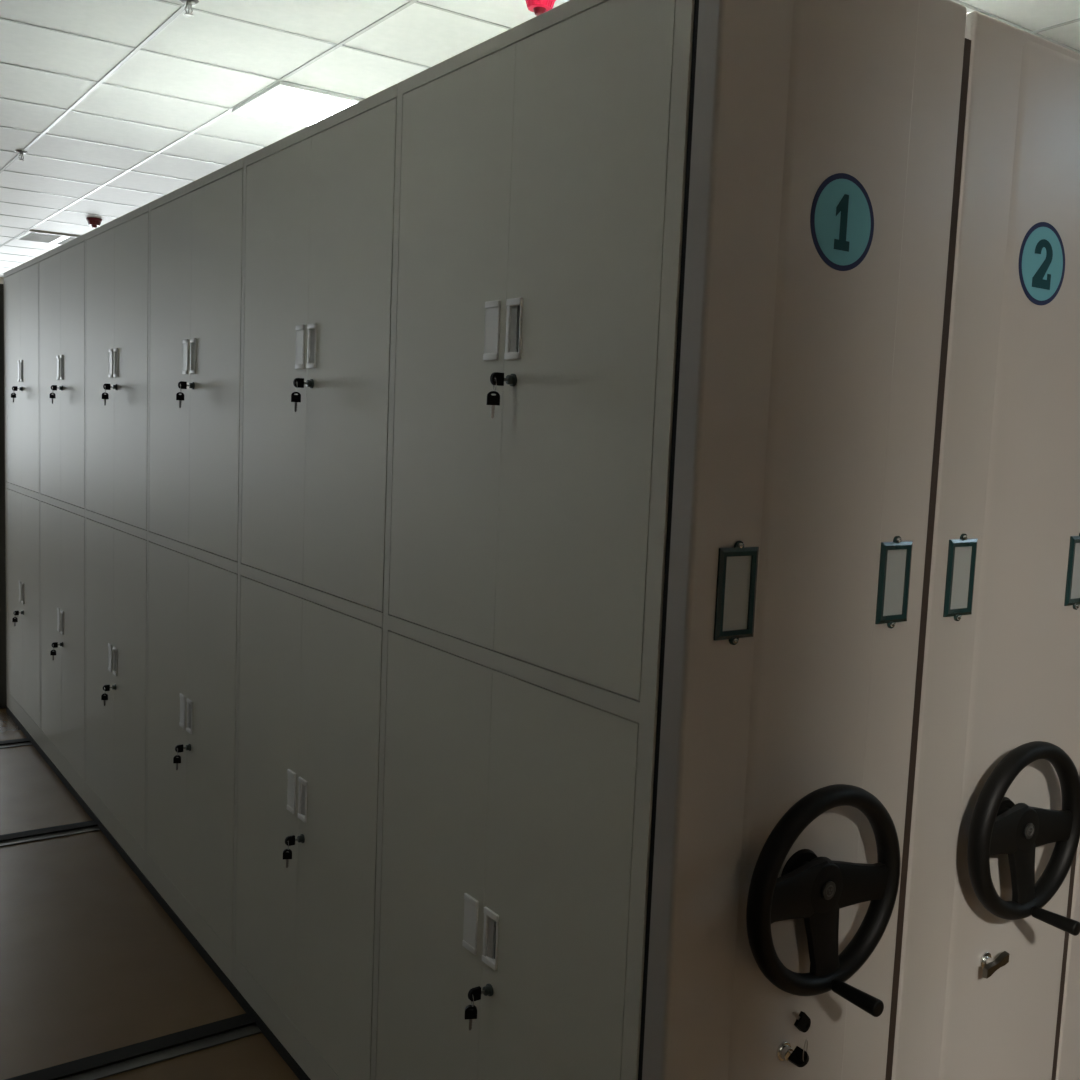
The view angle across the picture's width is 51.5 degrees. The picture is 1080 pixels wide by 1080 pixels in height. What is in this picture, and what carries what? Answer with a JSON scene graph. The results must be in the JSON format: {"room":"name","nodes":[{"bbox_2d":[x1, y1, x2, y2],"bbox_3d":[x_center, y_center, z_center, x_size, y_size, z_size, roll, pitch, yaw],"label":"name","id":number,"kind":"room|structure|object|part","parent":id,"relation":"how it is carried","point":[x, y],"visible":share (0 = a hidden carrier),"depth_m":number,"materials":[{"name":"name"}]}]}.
{"room":"archive storage room","nodes":[
{"label":"archive storage room","id":0,"kind":"room"},
{"bbox_2d":[0,709,298,1079],"bbox_3d":[-0.181,1.049,6.960,10.600,0.100,17.200,-2,7,-35],"label":"floor","id":1,"kind":"structure","parent":0,"point":[91,962],"depth_m":3.48,"materials":[{"name":"plastic"}]},
{"bbox_2d":[0,284,6,709],"bbox_3d":[-2.978,-0.223,6.214,0.115,2.352,0.090,-2,7,-35],"label":"post","id":2,"kind":"object","parent":1,"relation":"on","point":[3,689],"visible":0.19,"depth_m":6.20,"materials":[{"name":"black metal"}]},
{"bbox_2d":[0,738,31,748],"bbox_3d":[-2.968,1.035,5.429,4.280,0.010,0.103,-2,7,-35],"label":"rail","id":3,"kind":"object","parent":1,"relation":"on","point":[24,741],"visible":0.02,"depth_m":5.64,"materials":[{"name":"black metal"}]},
{"bbox_2d":[0,820,99,846],"bbox_3d":[-2.189,1.180,4.323,4.280,0.010,0.103,-2,7,-35],"label":"rail","id":4,"kind":"object","parent":1,"relation":"on","point":[87,826],"visible":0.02,"depth_m":4.47,"materials":[{"name":"black metal"}]},
{"bbox_2d":[5,1013,261,1079],"bbox_3d":[-1.177,1.368,2.884,4.280,0.010,0.103,-2,7,-35],"label":"rail","id":5,"kind":"object","parent":1,"relation":"on","point":[152,1051],"visible":0.41,"depth_m":2.98,"materials":[{"name":"black metal"}]},
{"bbox_2d":[3,0,970,1079],"bbox_3d":[-1.086,0.044,3.972,0.610,2.428,5.641,-2,7,-35],"label":"shelving cabinet","id":6,"kind":"object","parent":1,"relation":"on","point":[590,705],"visible":1,"depth_m":1.98,"materials":[{"name":"grey metal"}]},
{"bbox_3d":[-2.749,-0.835,5.854,0.018,1.086,0.434,-2,7,-35],"label":"door","id":7,"kind":"part","parent":6,"relation":"part of","materials":[{"name":"beige paint"}]},
{"bbox_3d":[-2.795,0.299,5.969,0.018,1.122,0.434,-2,7,-35],"label":"door","id":8,"kind":"part","parent":6,"relation":"part of","materials":[{"name":"beige paint"}]},
{"bbox_2d":[11,386,18,401],"bbox_3d":[-2.641,-0.733,5.635,0.042,0.082,0.022,-2,7,-35],"label":"keys","id":9,"kind":"object","parent":6,"relation":"attached to","point":[14,388],"visible":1,"depth_m":5.63,"materials":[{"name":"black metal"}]},
{"bbox_2d":[12,611,20,625],"bbox_3d":[-2.688,0.404,5.750,0.042,0.082,0.022,-2,7,-35],"label":"keys","id":10,"kind":"object","parent":6,"relation":"attached to","point":[14,620],"visible":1,"depth_m":5.75,"materials":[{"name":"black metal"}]},
{"bbox_3d":[-2.652,-0.861,5.703,0.015,0.107,0.046,-2,7,-35],"label":"door handle","id":11,"kind":"part","parent":6,"relation":"part of","materials":[{"name":"silver metal"}]},
{"bbox_3d":[-2.695,0.266,5.820,0.018,0.087,0.041,-2,7,-35],"label":"handle plate","id":12,"kind":"part","parent":6,"relation":"part of","materials":[{"name":"silver metal"}]},
{"bbox_3d":[-2.611,-0.853,5.644,0.015,0.107,0.046,-2,7,-35],"label":"door handle","id":13,"kind":"part","parent":6,"relation":"part of","materials":[{"name":"silver metal"}]},
{"bbox_3d":[-2.438,-0.195,5.903,0.552,2.402,0.898,-2,7,-35],"label":"cabinet frame","id":14,"kind":"part","parent":6,"relation":"part of","materials":[{"name":"beige paint"}]},
{"bbox_3d":[-2.657,0.274,5.759,0.015,0.107,0.046,-2,7,-35],"label":"door handle","id":15,"kind":"part","parent":6,"relation":"part of","materials":[{"name":"silver metal"}]},
{"bbox_3d":[-2.500,-0.789,5.500,0.018,1.086,0.434,-2,7,-35],"label":"door","id":16,"kind":"part","parent":6,"relation":"part of","materials":[{"name":"beige paint"}]},
{"bbox_3d":[-2.546,0.345,5.615,0.018,1.122,0.434,-2,7,-35],"label":"door","id":17,"kind":"part","parent":6,"relation":"part of","materials":[{"name":"beige paint"}]},
{"bbox_3d":[-2.234,-0.740,5.122,0.018,1.086,0.434,-2,7,-35],"label":"door","id":18,"kind":"part","parent":6,"relation":"part of","materials":[{"name":"beige paint"}]},
{"bbox_3d":[-2.280,0.395,5.237,0.018,1.122,0.434,-2,7,-35],"label":"door","id":19,"kind":"part","parent":6,"relation":"part of","materials":[{"name":"beige paint"}]},
{"bbox_2d":[50,385,58,403],"bbox_3d":[-2.126,-0.637,4.903,0.042,0.082,0.022,-2,7,-35],"label":"keys","id":20,"kind":"object","parent":6,"relation":"attached to","point":[53,387],"visible":1,"depth_m":4.90,"materials":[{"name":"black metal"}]},
{"bbox_2d":[50,642,59,659],"bbox_3d":[-2.173,0.500,5.019,0.042,0.082,0.022,-2,7,-35],"label":"keys","id":21,"kind":"object","parent":6,"relation":"attached to","point":[54,644],"visible":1,"depth_m":5.01,"materials":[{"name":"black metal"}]},
{"bbox_3d":[-2.134,-0.765,4.973,0.018,0.087,0.041,-2,7,-35],"label":"handle plate","id":22,"kind":"part","parent":6,"relation":"part of","materials":[{"name":"silver metal"}]},
{"bbox_3d":[-2.137,-0.765,4.971,0.015,0.107,0.046,-2,7,-35],"label":"door handle","id":23,"kind":"part","parent":6,"relation":"part of","materials":[{"name":"silver metal"}]},
{"bbox_3d":[-2.180,0.362,5.088,0.018,0.087,0.041,-2,7,-35],"label":"handle plate","id":24,"kind":"part","parent":6,"relation":"part of","materials":[{"name":"silver metal"}]},
{"bbox_3d":[-2.183,0.362,5.085,0.015,0.107,0.046,-2,7,-35],"label":"door handle","id":25,"kind":"part","parent":6,"relation":"part of","materials":[{"name":"silver metal"}]},
{"bbox_3d":[-2.095,-0.758,4.912,0.015,0.107,0.046,-2,7,-35],"label":"door handle","id":26,"kind":"part","parent":6,"relation":"part of","materials":[{"name":"silver metal"}]},
{"bbox_3d":[-1.923,-0.099,5.171,0.552,2.402,0.898,-2,7,-35],"label":"cabinet frame","id":27,"kind":"part","parent":6,"relation":"part of","materials":[{"name":"beige paint"}]},
{"bbox_3d":[-2.142,0.369,5.027,0.015,0.107,0.046,-2,7,-35],"label":"door handle","id":28,"kind":"part","parent":6,"relation":"part of","materials":[{"name":"silver metal"}]},
{"bbox_3d":[-1.985,-0.693,4.768,0.018,1.086,0.434,-2,7,-35],"label":"door","id":29,"kind":"part","parent":6,"relation":"part of","materials":[{"name":"beige paint"}]},
{"bbox_3d":[-2.031,0.441,4.883,0.018,1.122,0.434,-2,7,-35],"label":"door","id":30,"kind":"part","parent":6,"relation":"part of","materials":[{"name":"beige paint"}]},
{"bbox_3d":[-1.719,-0.644,4.390,0.018,1.086,0.434,-2,7,-35],"label":"door","id":31,"kind":"part","parent":6,"relation":"part of","materials":[{"name":"beige paint"}]},
{"bbox_3d":[-1.765,0.491,4.505,0.018,1.122,0.434,-2,7,-35],"label":"door","id":32,"kind":"part","parent":6,"relation":"part of","materials":[{"name":"beige paint"}]},
{"bbox_2d":[101,685,111,705],"bbox_3d":[-1.658,0.595,4.287,0.042,0.082,0.022,-2,7,-35],"label":"keys","id":33,"kind":"object","parent":6,"relation":"attached to","point":[104,696],"visible":1,"depth_m":4.28,"materials":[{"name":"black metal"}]},
{"bbox_2d":[102,384,112,404],"bbox_3d":[-1.611,-0.542,4.171,0.042,0.082,0.022,-2,7,-35],"label":"keys","id":34,"kind":"object","parent":6,"relation":"attached to","point":[105,386],"visible":1,"depth_m":4.17,"materials":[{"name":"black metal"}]},
{"bbox_3d":[-1.665,0.457,4.356,0.018,0.087,0.041,-2,7,-35],"label":"handle plate","id":35,"kind":"part","parent":6,"relation":"part of","materials":[{"name":"silver metal"}]},
{"bbox_3d":[-1.668,0.458,4.354,0.015,0.107,0.046,-2,7,-35],"label":"door handle","id":36,"kind":"part","parent":6,"relation":"part of","materials":[{"name":"silver metal"}]},
{"bbox_3d":[-1.619,-0.670,4.242,0.018,0.087,0.041,-2,7,-35],"label":"handle plate","id":37,"kind":"part","parent":6,"relation":"part of","materials":[{"name":"silver metal"}]},
{"bbox_3d":[-1.622,-0.670,4.239,0.015,0.107,0.046,-2,7,-35],"label":"door handle","id":38,"kind":"part","parent":6,"relation":"part of","materials":[{"name":"silver metal"}]},
{"bbox_3d":[-1.627,0.465,4.295,0.015,0.107,0.046,-2,7,-35],"label":"door handle","id":39,"kind":"part","parent":6,"relation":"part of","materials":[{"name":"silver metal"}]},
{"bbox_3d":[-1.580,-0.662,4.180,0.015,0.107,0.046,-2,7,-35],"label":"door handle","id":40,"kind":"part","parent":6,"relation":"part of","materials":[{"name":"silver metal"}]},
{"bbox_2d":[115,352,116,373],"bbox_3d":[-1.582,-0.663,4.190,0.017,0.087,0.020,-2,7,-35],"label":"handle","id":41,"kind":"object","parent":6,"relation":"on","point":[115,352],"depth_m":4.19,"materials":[{"name":"silver metal"}]},
{"bbox_3d":[-1.408,-0.003,4.439,0.552,2.402,0.898,-2,7,-35],"label":"cabinet frame","id":42,"kind":"part","parent":6,"relation":"part of","materials":[{"name":"beige paint"}]},
{"bbox_3d":[-1.516,0.537,4.152,0.018,1.122,0.434,-2,7,-35],"label":"door","id":43,"kind":"part","parent":6,"relation":"part of","materials":[{"name":"beige paint"}]},
{"bbox_3d":[-1.470,-0.598,4.036,0.018,1.086,0.434,-2,7,-35],"label":"door","id":44,"kind":"part","parent":6,"relation":"part of","materials":[{"name":"beige paint"}]},
{"bbox_3d":[-1.250,0.586,3.774,0.018,1.122,0.434,-2,7,-35],"label":"door","id":45,"kind":"part","parent":6,"relation":"part of","materials":[{"name":"beige paint"}]},
{"bbox_3d":[-1.204,-0.548,3.658,0.018,1.086,0.434,-2,7,-35],"label":"door","id":46,"kind":"part","parent":6,"relation":"part of","materials":[{"name":"beige paint"}]},
{"bbox_2d":[173,744,185,769],"bbox_3d":[-1.143,0.691,3.555,0.042,0.082,0.022,-2,7,-35],"label":"keys","id":47,"kind":"object","parent":6,"relation":"attached to","point":[179,748],"visible":1,"depth_m":3.55,"materials":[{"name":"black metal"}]},
{"bbox_3d":[-1.150,0.553,3.624,0.018,0.087,0.041,-2,7,-35],"label":"handle plate","id":48,"kind":"part","parent":6,"relation":"part of","materials":[{"name":"silver metal"}]},
{"bbox_3d":[-1.153,0.553,3.622,0.015,0.107,0.046,-2,7,-35],"label":"door handle","id":49,"kind":"part","parent":6,"relation":"part of","materials":[{"name":"silver metal"}]},
{"bbox_2d":[176,381,188,407],"bbox_3d":[-1.096,-0.446,3.439,0.042,0.082,0.022,-2,7,-35],"label":"keys","id":50,"kind":"object","parent":6,"relation":"attached to","point":[182,385],"visible":1,"depth_m":3.43,"materials":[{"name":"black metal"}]},
{"bbox_3d":[-1.104,-0.574,3.510,0.018,0.087,0.041,-2,7,-35],"label":"handle plate","id":51,"kind":"part","parent":6,"relation":"part of","materials":[{"name":"silver metal"}]},
{"bbox_3d":[-1.107,-0.574,3.507,0.015,0.107,0.046,-2,7,-35],"label":"door handle","id":52,"kind":"part","parent":6,"relation":"part of","materials":[{"name":"silver metal"}]},
{"bbox_3d":[-1.112,0.561,3.563,0.015,0.107,0.046,-2,7,-35],"label":"door handle","id":53,"kind":"part","parent":6,"relation":"part of","materials":[{"name":"silver metal"}]},
{"bbox_2d":[189,704,190,728],"bbox_3d":[-1.113,0.560,3.573,0.017,0.087,0.020,-2,7,-35],"label":"handle","id":54,"kind":"object","parent":6,"relation":"on","point":[189,704],"depth_m":3.57,"materials":[{"name":"silver metal"}]},
{"bbox_3d":[-1.065,-0.566,3.449,0.015,0.107,0.046,-2,7,-35],"label":"door handle","id":55,"kind":"part","parent":6,"relation":"part of","materials":[{"name":"silver metal"}]},
{"bbox_2d":[192,343,194,369],"bbox_3d":[-1.067,-0.567,3.458,0.017,0.087,0.020,-2,7,-35],"label":"handle","id":56,"kind":"object","parent":6,"relation":"on","point":[193,344],"depth_m":3.45,"materials":[{"name":"silver metal"}]},
{"bbox_3d":[-0.893,0.092,3.708,0.552,2.402,0.898,-2,7,-35],"label":"cabinet frame","id":57,"kind":"part","parent":6,"relation":"part of","materials":[{"name":"beige paint"}]},
{"bbox_3d":[-1.001,0.633,3.420,0.018,1.122,0.434,-2,7,-35],"label":"door","id":58,"kind":"part","parent":6,"relation":"part of","materials":[{"name":"beige paint"}]},
{"bbox_3d":[-0.955,-0.502,3.304,0.018,1.086,0.434,-2,7,-35],"label":"door","id":59,"kind":"part","parent":6,"relation":"part of","materials":[{"name":"beige paint"}]},
{"bbox_3d":[-0.735,0.682,3.042,0.018,1.122,0.434,-2,7,-35],"label":"door","id":60,"kind":"part","parent":6,"relation":"part of","materials":[{"name":"beige paint"}]},
{"bbox_3d":[-0.688,-0.452,2.926,0.018,1.086,0.434,-2,7,-35],"label":"door","id":61,"kind":"part","parent":6,"relation":"part of","materials":[{"name":"beige paint"}]},
{"bbox_2d":[283,835,297,867],"bbox_3d":[-0.628,0.787,2.823,0.042,0.082,0.022,-2,7,-35],"label":"keys","id":62,"kind":"object","parent":6,"relation":"attached to","point":[291,840],"visible":1,"depth_m":2.82,"materials":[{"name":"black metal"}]},
{"bbox_3d":[-0.635,0.649,2.893,0.018,0.087,0.041,-2,7,-35],"label":"handle plate","id":63,"kind":"part","parent":6,"relation":"part of","materials":[{"name":"silver metal"}]},
{"bbox_3d":[-0.638,0.649,2.890,0.015,0.107,0.046,-2,7,-35],"label":"door handle","id":64,"kind":"part","parent":6,"relation":"part of","materials":[{"name":"silver metal"}]},
{"bbox_2d":[291,378,306,411],"bbox_3d":[-0.581,-0.350,2.707,0.042,0.082,0.022,-2,7,-35],"label":"keys","id":65,"kind":"object","parent":6,"relation":"attached to","point":[298,382],"visible":1,"depth_m":2.70,"materials":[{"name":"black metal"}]},
{"bbox_3d":[-0.589,-0.478,2.778,0.018,0.087,0.041,-2,7,-35],"label":"handle plate","id":66,"kind":"part","parent":6,"relation":"part of","materials":[{"name":"silver metal"}]},
{"bbox_3d":[-0.592,-0.478,2.775,0.015,0.107,0.046,-2,7,-35],"label":"door handle","id":67,"kind":"part","parent":6,"relation":"part of","materials":[{"name":"silver metal"}]},
{"bbox_3d":[-0.597,0.657,2.832,0.015,0.107,0.046,-2,7,-35],"label":"door handle","id":68,"kind":"part","parent":6,"relation":"part of","materials":[{"name":"silver metal"}]},
{"bbox_2d":[301,784,305,814],"bbox_3d":[-0.598,0.655,2.841,0.017,0.087,0.020,-2,7,-35],"label":"handle","id":69,"kind":"object","parent":6,"relation":"on","point":[303,788],"depth_m":2.84,"materials":[{"name":"silver metal"}]},
{"bbox_3d":[-0.550,-0.471,2.717,0.015,0.107,0.046,-2,7,-35],"label":"door handle","id":70,"kind":"part","parent":6,"relation":"part of","materials":[{"name":"silver metal"}]},
{"bbox_2d":[310,329,314,362],"bbox_3d":[-0.552,-0.472,2.727,0.017,0.087,0.020,-2,7,-35],"label":"handle","id":71,"kind":"object","parent":6,"relation":"on","point":[312,331],"depth_m":2.72,"materials":[{"name":"silver metal"}]},
{"bbox_3d":[-0.378,0.188,2.976,0.552,2.402,0.898,-2,7,-35],"label":"cabinet frame","id":72,"kind":"part","parent":6,"relation":"part of","materials":[{"name":"beige paint"}]},
{"bbox_3d":[-0.486,0.728,2.688,0.018,1.122,0.434,-2,7,-35],"label":"door","id":73,"kind":"part","parent":6,"relation":"part of","materials":[{"name":"beige paint"}]},
{"bbox_3d":[-0.440,-0.406,2.573,0.018,1.086,0.434,-2,7,-35],"label":"door","id":74,"kind":"part","parent":6,"relation":"part of","materials":[{"name":"beige paint"}]},
{"bbox_3d":[-0.224,0.777,2.316,0.018,1.122,0.420,-2,7,-35],"label":"door","id":75,"kind":"part","parent":6,"relation":"part of","materials":[{"name":"beige paint"}]},
{"bbox_3d":[-0.177,-0.357,2.200,0.018,1.086,0.420,-2,7,-35],"label":"door","id":76,"kind":"part","parent":6,"relation":"part of","materials":[{"name":"beige paint"}]},
{"bbox_3d":[-0.128,0.743,2.172,0.018,0.087,0.041,-2,7,-35],"label":"handle plate","id":77,"kind":"part","parent":6,"relation":"part of","materials":[{"name":"silver metal"}]},
{"bbox_3d":[-0.131,0.743,2.170,0.015,0.107,0.046,-2,7,-35],"label":"door handle","id":78,"kind":"part","parent":6,"relation":"part of","materials":[{"name":"silver metal"}]},
{"bbox_2d":[464,986,484,1029],"bbox_3d":[-0.121,0.881,2.103,0.042,0.082,0.022,-2,7,-35],"label":"keys","id":79,"kind":"object","parent":6,"relation":"attached to","point":[474,994],"visible":1,"depth_m":2.10,"materials":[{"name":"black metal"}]},
{"bbox_3d":[-0.090,0.751,2.111,0.015,0.107,0.046,-2,7,-35],"label":"door handle","id":80,"kind":"part","parent":6,"relation":"part of","materials":[{"name":"silver metal"}]},
{"bbox_3d":[-0.082,-0.384,2.058,0.018,0.087,0.041,-2,7,-35],"label":"handle plate","id":81,"kind":"part","parent":6,"relation":"part of","materials":[{"name":"silver metal"}]},
{"bbox_2d":[487,916,495,958],"bbox_3d":[-0.091,0.750,2.121,0.017,0.087,0.020,-2,7,-35],"label":"handle","id":82,"kind":"object","parent":6,"relation":"on","point":[491,923],"depth_m":2.12,"materials":[{"name":"silver metal"}]},
{"bbox_3d":[-0.085,-0.384,2.055,0.015,0.107,0.046,-2,7,-35],"label":"door handle","id":83,"kind":"part","parent":6,"relation":"part of","materials":[{"name":"silver metal"}]},
{"bbox_2d":[486,372,507,418],"bbox_3d":[-0.074,-0.256,1.987,0.042,0.082,0.022,-2,7,-35],"label":"keys","id":84,"kind":"object","parent":6,"relation":"attached to","point":[496,378],"visible":1,"depth_m":1.98,"materials":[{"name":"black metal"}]},
{"bbox_3d":[-0.043,-0.377,1.997,0.015,0.107,0.046,-2,7,-35],"label":"door handle","id":85,"kind":"part","parent":6,"relation":"part of","materials":[{"name":"silver metal"}]},
{"bbox_2d":[510,305,518,351],"bbox_3d":[-0.045,-0.378,2.006,0.017,0.087,0.020,-2,7,-35],"label":"handle","id":86,"kind":"object","parent":6,"relation":"on","point":[514,309],"depth_m":2.00,"materials":[{"name":"silver metal"}]},
{"bbox_3d":[0.139,0.284,2.241,0.552,2.402,0.905,-2,7,-35],"label":"cabinet frame","id":87,"kind":"part","parent":6,"relation":"part of","materials":[{"name":"beige paint"}]},
{"bbox_3d":[0.017,0.822,1.974,0.018,1.122,0.420,-2,7,-35],"label":"door","id":88,"kind":"part","parent":6,"relation":"part of","materials":[{"name":"beige paint"}]},
{"bbox_3d":[0.063,-0.313,1.858,0.018,1.086,0.420,-2,7,-35],"label":"door","id":89,"kind":"part","parent":6,"relation":"part of","materials":[{"name":"beige paint"}]},
{"bbox_2d":[788,1011,810,1066],"bbox_3d":[0.430,0.814,1.834,0.037,0.089,0.037,-2,7,-35],"label":"keys","id":90,"kind":"object","parent":6,"relation":"attached to","point":[799,1057],"visible":1,"depth_m":1.83,"materials":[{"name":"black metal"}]},
{"bbox_3d":[0.424,0.309,1.838,0.556,2.398,0.053,-2,7,-35],"label":"panel","id":91,"kind":"part","parent":6,"relation":"part of","materials":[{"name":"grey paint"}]},
{"bbox_2d":[891,11,1079,1079],"bbox_3d":[-0.602,0.030,4.311,0.575,2.428,5.638,-2,7,-35],"label":"shelving cabinet","id":92,"kind":"object","parent":1,"relation":"on","point":[988,924],"visible":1,"depth_m":2.07,"materials":[{"name":"beige metal"}]},
{"bbox_3d":[0.882,0.823,2.165,0.070,0.037,0.010,-2,7,-35],"label":"turn knob","id":93,"kind":"part","parent":92,"relation":"part of","materials":[{"name":"silver metal"}]},
{"bbox_2d":[1056,839,1079,1079],"bbox_3d":[-0.178,0.007,4.708,0.575,2.428,5.474,-2,7,-35],"label":"shelving cabinet","id":94,"kind":"object","parent":1,"relation":"on","point":[1068,1061],"visible":0.02,"depth_m":2.41,"materials":[{"name":"beige metal"}]},
{"bbox_2d":[0,0,1079,276],"bbox_3d":[-0.048,-2.176,6.632,10.600,0.100,17.200,-2,7,-35],"label":"ceiling","id":95,"kind":"structure","parent":0,"point":[418,34],"depth_m":4.74,"materials":[{"name":"tile"}]},
{"bbox_2d":[15,150,27,160],"bbox_3d":[-2.965,-2.195,6.396,0.068,0.053,0.068,-2,7,-35],"label":"sprinkler","id":96,"kind":"object","parent":95,"relation":"attached to","point":[20,152],"visible":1,"depth_m":6.39,"materials":[{"name":"grey metal"}]},
{"bbox_2d":[15,230,78,244],"bbox_3d":[-4.141,-2.593,9.642,0.594,0.016,0.594,-2,7,-35],"label":"air vent","id":97,"kind":"object","parent":95,"relation":"in","point":[30,235],"visible":0.62,"depth_m":9.55,"materials":[{"name":"white metal"}]},
{"bbox_2d":[86,217,101,227],"bbox_3d":[-3.415,-2.426,8.570,0.116,0.070,0.116,-2,7,-35],"label":"smoke detector","id":98,"kind":"object","parent":95,"relation":"attached to","point":[94,222],"visible":0.99,"depth_m":8.53,"materials":[{"name":"red plastic"}]},
{"bbox_2d":[180,0,198,16],"bbox_3d":[-1.237,-1.874,3.940,0.068,0.053,0.068,-2,7,-35],"label":"sprinkler","id":99,"kind":"object","parent":95,"relation":"attached to","point":[189,3],"visible":1,"depth_m":3.93,"materials":[{"name":"grey metal"}]},
{"bbox_2d":[232,81,362,126],"bbox_3d":[-1.051,-2.018,5.252,0.594,0.016,0.594,-2,7,-35],"label":"recessed light","id":100,"kind":"object","parent":95,"relation":"in","point":[285,102],"visible":0.65,"depth_m":5.17,"materials":[{"name":"white plastic"}]},
{"bbox_2d":[243,87,356,123],"bbox_3d":[-1.050,-2.025,5.251,0.550,0.003,0.550,-2,7,-35],"label":"diffuser","id":101,"kind":"object","parent":100,"relation":"attached to","point":[291,105],"depth_m":5.17,"materials":[{"name":"white plastic"}]},
{"bbox_2d":[0,0,1079,267],"bbox_3d":[-0.050,-2.125,6.637,10.600,0.005,17.200,-2,7,-35],"label":"grid","id":102,"kind":"structure","parent":95,"relation":"attached to","point":[181,9],"depth_m":4.81,"materials":[{"name":"grey metal"}]},
{"bbox_2d":[525,0,555,15],"bbox_3d":[0.000,-1.795,3.745,0.116,0.070,0.116,-2,7,-35],"label":"smoke detector","id":103,"kind":"object","parent":95,"relation":"attached to","point":[538,7],"visible":0.91,"depth_m":3.73,"materials":[{"name":"red plastic"}]}
]}

